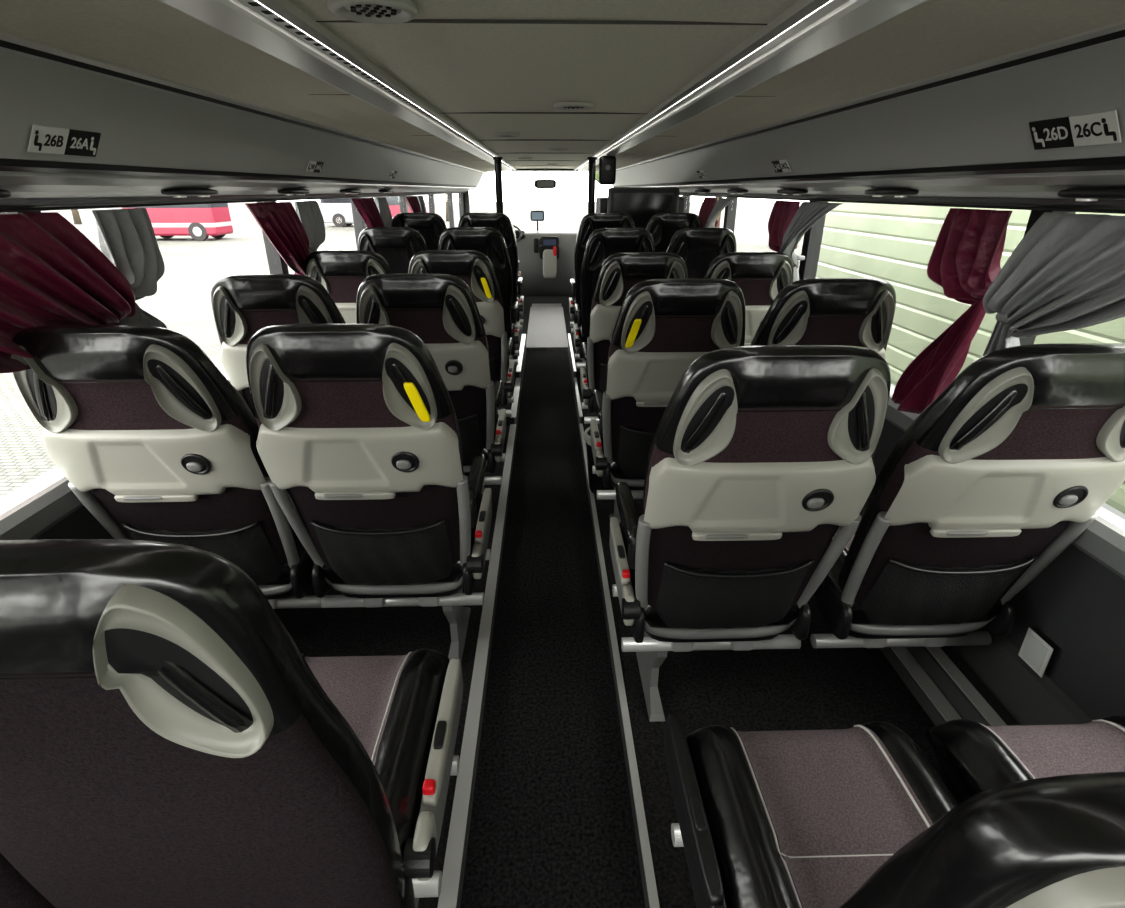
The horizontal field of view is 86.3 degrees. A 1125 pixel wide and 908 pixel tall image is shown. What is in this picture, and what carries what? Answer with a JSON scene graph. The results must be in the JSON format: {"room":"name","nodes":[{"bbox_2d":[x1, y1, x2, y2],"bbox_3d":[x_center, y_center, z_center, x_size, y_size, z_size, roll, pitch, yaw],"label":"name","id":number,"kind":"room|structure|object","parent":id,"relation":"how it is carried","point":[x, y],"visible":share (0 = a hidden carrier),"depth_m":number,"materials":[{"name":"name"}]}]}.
{"room":"vehicle interior","nodes":[
{"label":"vehicle interior","id":0,"kind":"room"},
{"bbox_2d":[0,193,464,539],"bbox_3d":[-1.392,-1.179,4.169,0.060,1.840,11.350,-1,24,-1],"label":"wall","id":1,"kind":"structure","parent":0,"point":[81,524],"depth_m":1.66,"materials":[{"name":"grey laminate"}]},
{"bbox_2d":[0,374,243,539],"bbox_3d":[-1.327,-1.087,4.211,0.069,0.097,11.330,-1,24,-1],"label":"trim","id":2,"kind":"structure","parent":1,"relation":"attached to","point":[36,509],"depth_m":1.40,"materials":[{"name":"grey plastic"}]},
{"bbox_2d":[0,31,485,208],"bbox_3d":[-1.185,-1.847,3.881,0.352,0.345,11.346,-1,24,-1],"label":"luggage rack","id":3,"kind":"object","parent":1,"relation":"attached to","point":[162,140],"visible":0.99,"depth_m":1.58,"materials":[{"name":"grey plastic"}]},
{"bbox_2d":[27,124,100,156],"bbox_3d":[-1.032,-0.649,1.248,0.029,0.048,0.190,-1,24,-1],"label":"number sign","id":4,"kind":"object","parent":3,"relation":"attached to","point":[43,139],"visible":1,"depth_m":1.24,"materials":[{"name":"white"}]},
{"bbox_2d":[0,193,456,212],"bbox_3d":[-1.315,-1.499,3.511,0.008,0.008,10.300,-1,24,-1],"label":"rail","id":5,"kind":"object","parent":3,"relation":"attached to","point":[238,201],"visible":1,"depth_m":1.86,"materials":[{"name":"black plastic"}]},
{"bbox_2d":[0,212,135,372],"bbox_3d":[-1.131,-0.278,1.229,0.186,0.387,0.818,-1,24,-3],"label":"curtain","id":6,"kind":"object","parent":5,"relation":"hanging from","point":[51,273],"visible":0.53,"depth_m":1.34,"materials":[{"name":"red fabric"}]},
{"bbox_2d":[92,208,166,328],"bbox_3d":[-1.207,-0.491,1.683,0.101,0.361,0.289,-4,24,-8],"label":"curtain","id":7,"kind":"object","parent":5,"relation":"hanging from","point":[126,237],"visible":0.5,"depth_m":1.66,"materials":[{"name":"grey fabric"}]},
{"bbox_2d":[244,202,308,274],"bbox_3d":[-1.204,-0.899,2.639,0.127,0.385,0.503,-2,24,-4],"label":"curtain","id":8,"kind":"object","parent":5,"relation":"hanging from","point":[280,222],"visible":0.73,"depth_m":2.57,"materials":[{"name":"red fabric"}]},
{"bbox_2d":[294,200,325,253],"bbox_3d":[-1.239,-1.052,2.957,0.103,0.360,0.289,-1,24,-1],"label":"curtain","id":9,"kind":"object","parent":5,"relation":"hanging from","point":[309,213],"visible":0.53,"depth_m":2.93,"materials":[{"name":"grey fabric"}]},
{"bbox_2d":[351,198,383,227],"bbox_3d":[-1.244,-1.476,3.950,0.137,0.386,0.512,-1,24,-1],"label":"curtain","id":10,"kind":"object","parent":5,"relation":"hanging from","point":[367,208],"visible":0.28,"depth_m":3.81,"materials":[{"name":"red fabric"}]},
{"bbox_2d":[375,197,392,226],"bbox_3d":[-1.267,-1.628,4.267,0.103,0.361,0.284,0,24,1],"label":"curtain","id":11,"kind":"object","parent":5,"relation":"hanging from","point":[382,205],"visible":0.34,"depth_m":4.24,"materials":[{"name":"grey fabric"}]},
{"bbox_2d":[404,196,421,212],"bbox_3d":[-1.276,-2.057,5.272,0.130,0.385,0.497,-2,24,-4],"label":"curtain","id":12,"kind":"object","parent":5,"relation":"hanging from","point":[412,201],"visible":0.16,"depth_m":5.14,"materials":[{"name":"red fabric"}]},
{"bbox_2d":[417,196,426,212],"bbox_3d":[-1.318,-2.211,5.590,0.101,0.361,0.289,-4,24,-8],"label":"curtain","id":13,"kind":"object","parent":5,"relation":"hanging from","point":[420,198],"visible":0.2,"depth_m":5.56,"materials":[{"name":"grey fabric"}]},
{"bbox_2d":[306,161,323,172],"bbox_3d":[-1.070,-1.241,2.593,0.026,0.043,0.170,-1,24,-1],"label":"number sign","id":14,"kind":"object","parent":3,"relation":"attached to","point":[313,166],"visible":1,"depth_m":2.59,"materials":[{"name":"white plastic"}]},
{"bbox_2d":[388,171,396,177],"bbox_3d":[-1.107,-1.825,3.920,0.026,0.043,0.170,-1,24,-1],"label":"number sign","id":15,"kind":"object","parent":3,"relation":"attached to","point":[392,173],"visible":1,"depth_m":3.91,"materials":[{"name":"white plastic"}]},
{"bbox_2d":[274,335,521,907],"bbox_3d":[-0.787,0.383,2.518,1.036,0.210,7.040,-1,24,-1],"label":"floor","id":16,"kind":"structure","parent":0,"point":[346,631],"depth_m":2.02,"materials":[{"name":"carpet"}]},
{"bbox_2d":[0,539,462,907],"bbox_3d":[-0.444,0.456,0.964,0.484,1.105,0.710,-1,24,-1],"label":"passenger seat","id":17,"kind":"object","parent":16,"relation":"on","point":[167,741],"visible":1,"depth_m":0.60,"materials":[{"name":"black leather"}]},
{"bbox_2d":[0,853,55,907],"bbox_3d":[-0.918,0.353,0.905,0.472,0.870,0.710,-1,24,-1],"label":"passenger seat","id":18,"kind":"object","parent":17,"relation":"attached to","point":[16,891],"visible":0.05,"depth_m":0.76,"materials":[{"name":"black fabric"}]},
{"bbox_2d":[304,250,392,323],"bbox_3d":[-0.981,-0.620,3.106,0.475,0.879,0.685,-1,24,-1],"label":"passenger seat","id":19,"kind":"object","parent":16,"relation":"on","point":[341,272],"visible":0.11,"depth_m":2.67,"materials":[{"name":"black leather"}]},
{"bbox_2d":[246,324,491,661],"bbox_3d":[-0.466,0.131,1.692,0.486,1.114,0.685,-1,24,-1],"label":"passenger seat","id":20,"kind":"object","parent":16,"relation":"on","point":[358,423],"visible":1,"depth_m":1.38,"materials":[{"name":"black leather"}]},
{"bbox_2d":[11,325,321,608],"bbox_3d":[-0.939,0.028,1.633,0.475,0.879,0.685,-1,24,-1],"label":"passenger seat","id":21,"kind":"object","parent":20,"relation":"attached to","point":[140,418],"visible":0.73,"depth_m":1.32,"materials":[{"name":"beige plastic"}]},
{"bbox_2d":[356,273,505,494],"bbox_3d":[-0.486,-0.187,2.415,0.486,1.114,0.685,-1,24,-1],"label":"passenger seat","id":22,"kind":"object","parent":16,"relation":"on","point":[441,310],"visible":0.54,"depth_m":2.03,"materials":[{"name":"black leather"}]},
{"bbox_2d":[211,274,345,418],"bbox_3d":[-0.959,-0.290,2.356,0.475,0.879,0.685,-1,24,-1],"label":"passenger seat","id":23,"kind":"object","parent":22,"relation":"attached to","point":[243,305],"visible":0.23,"depth_m":1.94,"materials":[{"name":"black leather"}]},
{"bbox_2d":[408,250,514,416],"bbox_3d":[-0.508,-0.517,3.165,0.486,1.114,0.685,-1,24,-1],"label":"passenger seat","id":24,"kind":"object","parent":16,"relation":"on","point":[474,268],"visible":0.35,"depth_m":2.76,"materials":[{"name":"black leather"}]},
{"bbox_2d":[438,227,519,364],"bbox_3d":[-0.529,-0.913,3.941,0.484,1.114,0.685,-1,24,-1],"label":"passenger seat","id":25,"kind":"object","parent":16,"relation":"on","point":[488,241],"visible":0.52,"depth_m":3.50,"materials":[{"name":"black leather"}]},
{"bbox_2d":[358,227,427,273],"bbox_3d":[-1.003,-1.016,3.882,0.472,0.879,0.685,-1,24,-1],"label":"passenger seat","id":26,"kind":"object","parent":25,"relation":"attached to","point":[397,246],"visible":0.2,"depth_m":3.46,"materials":[{"name":"black leather"}]},
{"bbox_2d":[437,334,525,907],"bbox_3d":[-0.275,0.351,2.518,0.038,0.166,7.040,-1,24,-1],"label":"trim","id":27,"kind":"structure","parent":16,"relation":"attached to","point":[450,896],"depth_m":1.73,"materials":[{"name":"silver metal"}]},
{"bbox_2d":[458,213,523,358],"bbox_3d":[-0.552,-1.302,4.699,0.484,1.114,0.685,-1,24,-1],"label":"passenger seat","id":28,"kind":"object","parent":16,"relation":"on","point":[501,222],"visible":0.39,"depth_m":4.26,"materials":[{"name":"black leather"}]},
{"bbox_2d":[391,213,446,249],"bbox_3d":[-1.026,-1.404,4.640,0.472,0.879,0.685,-1,24,-1],"label":"passenger seat","id":29,"kind":"object","parent":28,"relation":"attached to","point":[430,226],"visible":0.17,"depth_m":4.20,"materials":[{"name":"black leather"}]},
{"bbox_2d":[493,157,502,212],"bbox_3d":[-0.547,-1.815,5.372,0.080,1.514,0.080,-1,24,-1],"label":"pole","id":30,"kind":"object","parent":16,"relation":"on","point":[497,160],"visible":0.48,"depth_m":5.13,"materials":[{"name":"black metal"}]},
{"bbox_2d":[463,168,577,212],"bbox_3d":[-0.261,-3.489,9.420,2.620,1.840,0.059,-1,24,-1],"label":"wall","id":31,"kind":"structure","parent":0,"point":[466,195],"depth_m":9.05,"materials":[{"name":"black plastic"}]},
{"bbox_2d":[288,0,798,168],"bbox_3d":[-0.113,-2.039,3.826,2.620,0.069,11.350,-1,24,-1],"label":"ceiling","id":32,"kind":"structure","parent":0,"point":[489,67],"depth_m":1.45,"materials":[{"name":"plastic"}]},
{"bbox_2d":[0,0,505,171],"bbox_3d":[-0.845,-1.981,3.831,0.325,0.060,11.346,-1,24,-1],"label":"panel","id":33,"kind":"object","parent":32,"relation":"attached to","point":[152,37],"visible":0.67,"depth_m":1.27,"materials":[{"name":"plastic"}]},
{"bbox_2d":[158,0,516,170],"bbox_3d":[-0.611,-1.990,3.834,0.138,0.046,11.346,-1,24,-1],"label":"ceiling light strip","id":34,"kind":"object","parent":32,"relation":"attached to","point":[279,29],"visible":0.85,"depth_m":1.30,"materials":[{"name":"grey"}]},
{"bbox_2d":[327,0,417,23],"bbox_3d":[-0.330,-0.776,1.048,0.152,0.014,0.152,-1,24,-1],"label":"ceiling speaker","id":35,"kind":"object","parent":32,"relation":"attached to","point":[365,11],"depth_m":1.04},
{"bbox_2d":[493,133,519,136],"bbox_3d":[-0.321,-1.832,3.447,0.152,0.014,0.152,-1,24,-1],"label":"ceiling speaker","id":36,"kind":"object","parent":32,"relation":"attached to","point":[495,134],"depth_m":3.40},
{"bbox_2d":[518,157,532,159],"bbox_3d":[-0.374,-2.959,6.010,0.152,0.014,0.152,-1,24,-1],"label":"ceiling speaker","id":37,"kind":"object","parent":32,"relation":"attached to","point":[522,158],"depth_m":5.95},
{"bbox_2d":[534,169,555,187],"bbox_3d":[-0.251,-4.021,8.761,0.318,0.264,0.131,-1,24,-1],"label":"mirror","id":38,"kind":"object","parent":32,"relation":"attached to","point":[545,183],"visible":1,"depth_m":8.73,"materials":[{"name":"grey mirror"}]},
{"bbox_2d":[549,148,568,151],"bbox_3d":[-0.028,-2.399,4.736,0.152,0.014,0.152,-1,24,-1],"label":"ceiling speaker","id":39,"kind":"object","parent":32,"relation":"attached to","point":[556,149],"depth_m":4.68},
{"bbox_2d":[554,102,593,110],"bbox_3d":[0.042,-1.312,2.265,0.152,0.014,0.152,-1,24,-1],"label":"ceiling speaker","id":40,"kind":"object","parent":32,"relation":"attached to","point":[570,106],"depth_m":2.22},
{"bbox_2d":[574,0,927,171],"bbox_3d":[0.386,-2.000,3.858,0.138,0.046,11.346,-1,24,-1],"label":"ceiling light strip","id":41,"kind":"object","parent":32,"relation":"attached to","point":[807,29],"visible":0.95,"depth_m":1.30,"materials":[{"name":"grey plastic"}]},
{"bbox_2d":[599,156,615,184],"bbox_3d":[0.376,-2.373,5.021,0.140,0.220,0.120,-1,24,-1],"label":"intercom","id":42,"kind":"object","parent":41,"relation":"attached to","point":[607,164],"visible":0.98,"depth_m":4.99,"materials":[{"name":"black plastic"}]},
{"bbox_2d":[585,0,1124,171],"bbox_3d":[0.620,-1.996,3.866,0.325,0.060,11.346,-1,24,-1],"label":"panel","id":43,"kind":"object","parent":32,"relation":"attached to","point":[931,38],"visible":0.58,"depth_m":1.24,"materials":[{"name":"plastic"}]},
{"bbox_2d":[460,296,645,907],"bbox_3d":[-0.113,-0.419,4.539,2.500,0.110,11.350,-1,24,-1],"label":"floor","id":44,"kind":"structure","parent":0,"point":[552,823],"depth_m":1.82,"materials":[{"name":"black carpet"}]},
{"bbox_2d":[512,224,520,291],"bbox_3d":[-0.781,-2.403,7.650,0.484,1.114,0.685,-1,24,-1],"label":"seat","id":45,"kind":"object","parent":44,"relation":"on","point":[519,273],"visible":0.16,"depth_m":7.58,"materials":[{"name":"black leather"}]},
{"bbox_2d":[513,211,577,295],"bbox_3d":[-0.240,-2.936,8.790,2.240,1.165,1.337,-1,24,-1],"label":"dashboard","id":46,"kind":"object","parent":44,"relation":"on","point":[546,266],"visible":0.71,"depth_m":8.64,"materials":[{"name":"grey plastic"}]},
{"bbox_2d":[532,304,561,306],"bbox_3d":[-0.211,-1.959,7.995,0.400,0.024,0.380,-1,24,-1],"label":"step","id":47,"kind":"structure","parent":44,"relation":"on","point":[533,305],"depth_m":8.03,"materials":[{"name":"plastic"}]},
{"bbox_2d":[570,334,939,907],"bbox_3d":[0.674,0.368,2.553,1.036,0.210,7.040,-1,24,-1],"label":"floor","id":48,"kind":"structure","parent":0,"point":[807,687],"depth_m":1.76,"materials":[{"name":"carpet"}]},
{"bbox_2d":[588,157,596,213],"bbox_3d":[0.253,-1.823,5.391,0.080,1.514,0.080,-1,24,-1],"label":"pole","id":49,"kind":"object","parent":48,"relation":"on","point":[592,160],"visible":0.48,"depth_m":5.15,"materials":[{"name":"black metal"}]},
{"bbox_2d":[569,213,634,362],"bbox_3d":[0.298,-1.270,4.627,0.484,1.114,0.685,-1,24,-1],"label":"passenger seat","id":50,"kind":"object","parent":48,"relation":"on","point":[591,222],"visible":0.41,"depth_m":4.18,"materials":[{"name":"black leather"}]},
{"bbox_2d":[646,213,701,251],"bbox_3d":[0.776,-1.383,4.591,0.472,0.879,0.685,-1,24,-1],"label":"passenger seat","id":51,"kind":"object","parent":50,"relation":"attached to","point":[662,226],"visible":0.12,"depth_m":4.15,"materials":[{"name":"black leather"}]},
{"bbox_2d":[568,334,659,907],"bbox_3d":[0.153,0.347,2.529,0.020,0.166,7.040,-1,24,-1],"label":"trim","id":52,"kind":"structure","parent":48,"relation":"attached to","point":[651,899],"depth_m":1.73,"materials":[{"name":"silver metal"}]},
{"bbox_2d":[573,228,654,368],"bbox_3d":[0.320,-0.882,3.870,0.484,1.114,0.685,-1,24,-1],"label":"passenger seat","id":53,"kind":"object","parent":48,"relation":"on","point":[602,243],"visible":0.47,"depth_m":3.43,"materials":[{"name":"black leather"}]},
{"bbox_2d":[666,228,735,277],"bbox_3d":[0.799,-0.995,3.834,0.472,0.879,0.685,-1,24,-1],"label":"passenger seat","id":54,"kind":"object","parent":53,"relation":"attached to","point":[698,247],"visible":0.17,"depth_m":3.41,"materials":[{"name":"black leather"}]},
{"bbox_2d":[580,252,687,423],"bbox_3d":[0.344,-0.478,3.075,0.486,1.114,0.685,-1,24,-1],"label":"passenger seat","id":55,"kind":"object","parent":48,"relation":"on","point":[619,272],"visible":0.44,"depth_m":2.67,"materials":[{"name":"black leather"}]},
{"bbox_2d":[703,252,793,345],"bbox_3d":[0.822,-0.591,3.039,0.475,0.879,0.685,-1,24,-1],"label":"passenger seat","id":56,"kind":"object","parent":55,"relation":"attached to","point":[760,276],"visible":0.11,"depth_m":2.62,"materials":[{"name":"black leather"}]},
{"bbox_2d":[596,198,684,212],"bbox_3d":[0.643,-1.600,5.276,0.690,1.200,0.410,-1,24,-1],"label":"cabinet","id":57,"kind":"object","parent":48,"relation":"on","point":[601,203],"visible":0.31,"depth_m":4.87,"materials":[{"name":"black"}]},
{"bbox_2d":[607,187,679,228],"bbox_3d":[0.635,-1.956,4.806,0.559,0.330,0.161,-1,24,-1],"label":"monitor","id":58,"kind":"object","parent":57,"relation":"attached to","point":[640,203],"visible":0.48,"depth_m":4.71,"materials":[{"name":"black plastic"}]},
{"bbox_2d":[590,278,745,523],"bbox_3d":[0.365,-0.140,2.307,0.486,1.114,0.685,-1,24,-1],"label":"passenger seat","id":59,"kind":"object","parent":48,"relation":"on","point":[662,326],"visible":0.6,"depth_m":1.93,"materials":[{"name":"black leather"}]},
{"bbox_2d":[584,427,613,495],"bbox_3d":[0.216,0.039,2.897,0.230,0.313,0.230,-1,24,-1],"label":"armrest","id":60,"kind":"object","parent":59,"relation":"attached to","point":[595,482],"visible":0.27,"depth_m":2.86,"materials":[{"name":"black plastic"}]},
{"bbox_2d":[750,278,895,361],"bbox_3d":[0.844,-0.252,2.271,0.475,0.879,0.685,-1,24,-1],"label":"passenger seat","id":61,"kind":"object","parent":59,"relation":"attached to","point":[860,312],"visible":0.18,"depth_m":1.86,"materials":[{"name":"black leather"}]},
{"bbox_2d":[609,345,890,721],"bbox_3d":[0.388,0.204,1.524,0.486,1.114,0.685,-1,24,-1],"label":"passenger seat","id":62,"kind":"object","parent":48,"relation":"on","point":[758,455],"visible":1,"depth_m":1.20,"materials":[{"name":"beige plastic"}]},
{"bbox_2d":[664,713,1124,907],"bbox_3d":[0.443,0.567,0.838,0.491,1.004,0.675,-1,24,-1],"label":"passenger seat","id":63,"kind":"object","parent":48,"relation":"on","point":[858,816],"visible":1,"depth_m":0.89,"materials":[{"name":"black leather"}]},
{"bbox_2d":[810,343,1124,647],"bbox_3d":[0.906,0.091,1.490,0.475,0.879,0.685,-1,24,-1],"label":"passenger seat","id":64,"kind":"object","parent":48,"relation":"on","point":[971,504],"visible":0.94,"depth_m":1.22,"materials":[{"name":"beige plastic"}]},
{"bbox_2d":[925,716,1124,803],"bbox_3d":[0.916,0.489,0.803,0.472,0.834,0.642,-1,24,-1],"label":"passenger seat","id":65,"kind":"object","parent":48,"relation":"on","point":[973,757],"visible":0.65,"depth_m":1.07,"materials":[{"name":"fabric"}]},
{"bbox_2d":[684,196,1124,719],"bbox_3d":[1.167,-1.206,4.229,0.060,1.840,11.350,-1,24,-1],"label":"wall","id":66,"kind":"structure","parent":0,"point":[1076,604],"depth_m":1.44,"materials":[{"name":"grey plastic"}]},
{"bbox_2d":[612,20,1124,209],"bbox_3d":[0.960,-1.869,3.932,0.352,0.345,11.346,-1,24,-1],"label":"luggage rack","id":67,"kind":"object","parent":66,"relation":"attached to","point":[962,135],"visible":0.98,"depth_m":1.49,"materials":[{"name":"grey plastic"}]},
{"bbox_2d":[696,170,705,177],"bbox_3d":[0.885,-1.785,3.830,0.026,0.043,0.170,-1,24,-1],"label":"number sign","id":68,"kind":"object","parent":67,"relation":"attached to","point":[701,174],"visible":1,"depth_m":3.82,"materials":[{"name":"white"}]},
{"bbox_2d":[771,159,790,172],"bbox_3d":[0.922,-1.214,2.530,0.027,0.045,0.180,-1,24,-1],"label":"number sign","id":69,"kind":"object","parent":67,"relation":"attached to","point":[780,165],"visible":1,"depth_m":2.52,"materials":[{"name":"white"}]},
{"bbox_2d":[679,195,1124,213],"bbox_3d":[1.115,-1.524,3.569,0.008,0.008,10.300,-1,24,-1],"label":"rail","id":70,"kind":"object","parent":67,"relation":"attached to","point":[1115,211],"visible":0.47,"depth_m":1.73,"materials":[{"name":"black plastic"}]},
{"bbox_2d":[698,197,717,227],"bbox_3d":[1.031,-1.532,4.333,0.107,0.590,0.319,-1,24,-1],"label":"curtain","id":71,"kind":"object","parent":70,"relation":"hanging from","point":[708,204],"visible":0.33,"depth_m":4.22,"materials":[{"name":"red fabric"}]},
{"bbox_2d":[704,198,734,227],"bbox_3d":[1.004,-1.415,3.984,0.174,0.524,0.428,-1,24,-1],"label":"curtain","id":72,"kind":"object","parent":70,"relation":"hanging from","point":[721,203],"visible":0.31,"depth_m":3.85,"materials":[{"name":"grey fabric"}]},
{"bbox_2d":[768,200,799,251],"bbox_3d":[1.070,-0.954,3.018,0.104,0.590,0.305,-1,24,-1],"label":"curtain","id":73,"kind":"object","parent":70,"relation":"hanging from","point":[783,212],"visible":0.48,"depth_m":2.93,"materials":[{"name":"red fabric"}]},
{"bbox_2d":[780,202,842,281],"bbox_3d":[1.043,-0.840,2.677,0.172,0.523,0.431,-1,24,-1],"label":"curtain","id":74,"kind":"object","parent":70,"relation":"hanging from","point":[808,214],"visible":0.63,"depth_m":2.59,"materials":[{"name":"grey fabric"}]},
{"bbox_2d":[891,208,1012,413],"bbox_3d":[1.107,-0.385,1.726,0.104,0.590,0.319,-1,24,-1],"label":"curtain","id":75,"kind":"object","parent":70,"relation":"hanging from","point":[965,258],"visible":0.92,"depth_m":1.67,"materials":[{"name":"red fabric"}]},
{"bbox_2d":[982,212,1124,355],"bbox_3d":[1.081,-0.212,1.249,0.181,0.524,0.691,-1,24,-1],"label":"curtain","id":76,"kind":"object","parent":70,"relation":"hanging from","point":[1067,272],"visible":0.7,"depth_m":1.29,"materials":[{"name":"grey fabric"}]},
{"bbox_2d":[1029,110,1121,149],"bbox_3d":[0.957,-0.605,1.127,0.030,0.050,0.200,-1,24,-1],"label":"number sign","id":77,"kind":"object","parent":67,"relation":"attached to","point":[1098,128],"visible":1,"depth_m":1.11,"materials":[{"name":"white"}]},
{"bbox_2d":[859,501,1091,725],"bbox_3d":[1.129,0.688,1.515,0.184,0.239,4.840,-1,24,-1],"label":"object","id":78,"kind":"structure","parent":66,"relation":"attached to","point":[987,685],"depth_m":1.65,"materials":[{"name":"grey"}]},
{"bbox_2d":[885,387,1124,579],"bbox_3d":[1.102,-1.112,4.269,0.069,0.097,11.330,-1,24,-1],"label":"trim","id":79,"kind":"structure","parent":66,"relation":"attached to","point":[1103,540],"depth_m":1.30,"materials":[{"name":"grey plastic"}]},
{"bbox_2d":[1018,627,1053,677],"bbox_3d":[1.189,0.499,1.510,0.004,0.090,0.080,-1,24,-1],"label":"wall socket plate","id":80,"kind":"object","parent":66,"relation":"attached to","point":[1034,651],"visible":1,"depth_m":1.51,"materials":[{"name":"white plastic"}]},
{"label":"outside","id":81,"kind":"structure","parent":0,"visible":0},
{"bbox_2d":[0,202,803,497],"bbox_3d":[-1.040,-13.615,37.696,240.000,0.100,240.000,-1,24,-1],"label":"ground","id":82,"kind":"structure","parent":81,"point":[181,301],"depth_m":24.14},
{"bbox_2d":[71,209,81,223],"bbox_3d":[-41.072,-24.087,49.920,5.855,9.242,5.622,12,26,25],"label":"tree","id":83,"kind":"object","parent":82,"relation":"on","point":[75,213],"visible":0.02,"depth_m":50.99,"materials":[{"name":"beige plant"}]},
{"bbox_2d":[121,203,232,240],"bbox_3d":[-22.281,-14.005,34.734,5.000,3.000,2.370,-1,24,-1],"label":"bus","id":84,"kind":"object","parent":82,"relation":"on","point":[197,221],"visible":0.5,"depth_m":33.96,"materials":[{"name":"red paint"}]},
{"bbox_2d":[320,197,376,226],"bbox_3d":[-15.347,-19.810,47.678,7.000,3.200,2.570,-1,24,-1],"label":"bus","id":85,"kind":"object","parent":82,"relation":"on","point":[338,212],"visible":0.3,"depth_m":46.66,"materials":[{"name":"grey paint"}]},
{"bbox_2d":[386,195,428,217],"bbox_3d":[-11.219,-17.839,43.198,2.570,3.200,7.000,-1,24,-1],"label":"bus","id":86,"kind":"object","parent":82,"relation":"on","point":[393,201],"visible":0.05,"depth_m":40.02,"materials":[{"name":"red paint"}]},
{"bbox_2d":[446,194,448,221],"bbox_3d":[-11.051,-25.984,53.933,5.149,9.482,6.167,-9,25,-20],"label":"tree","id":87,"kind":"object","parent":82,"relation":"on","point":[447,211],"visible":0.02,"depth_m":55.20,"materials":[{"name":"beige plant"}]},
{"bbox_2d":[595,171,598,182],"bbox_3d":[4.372,-21.462,45.584,4.462,7.933,5.244,8,25,18],"label":"tree","id":88,"kind":"object","parent":82,"relation":"on","point":[597,173],"visible":0.02,"depth_m":44.65,"materials":[{"name":"green plant"}]},
{"bbox_2d":[715,197,721,227],"bbox_3d":[7.908,-14.681,30.877,4.630,7.369,4.781,-1,24,-1],"label":"tree","id":89,"kind":"object","parent":82,"relation":"on","point":[718,218],"visible":0.02,"depth_m":31.71,"materials":[{"name":"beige plant"}]},
{"bbox_2d":[816,202,1124,513],"bbox_3d":[4.581,-0.436,2.780,2.570,3.900,11.500,-1,24,-1],"label":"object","id":90,"kind":"object","parent":82,"relation":"on","point":[893,243],"visible":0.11,"depth_m":5.63,"materials":[{"name":"green paint"}]}
]}

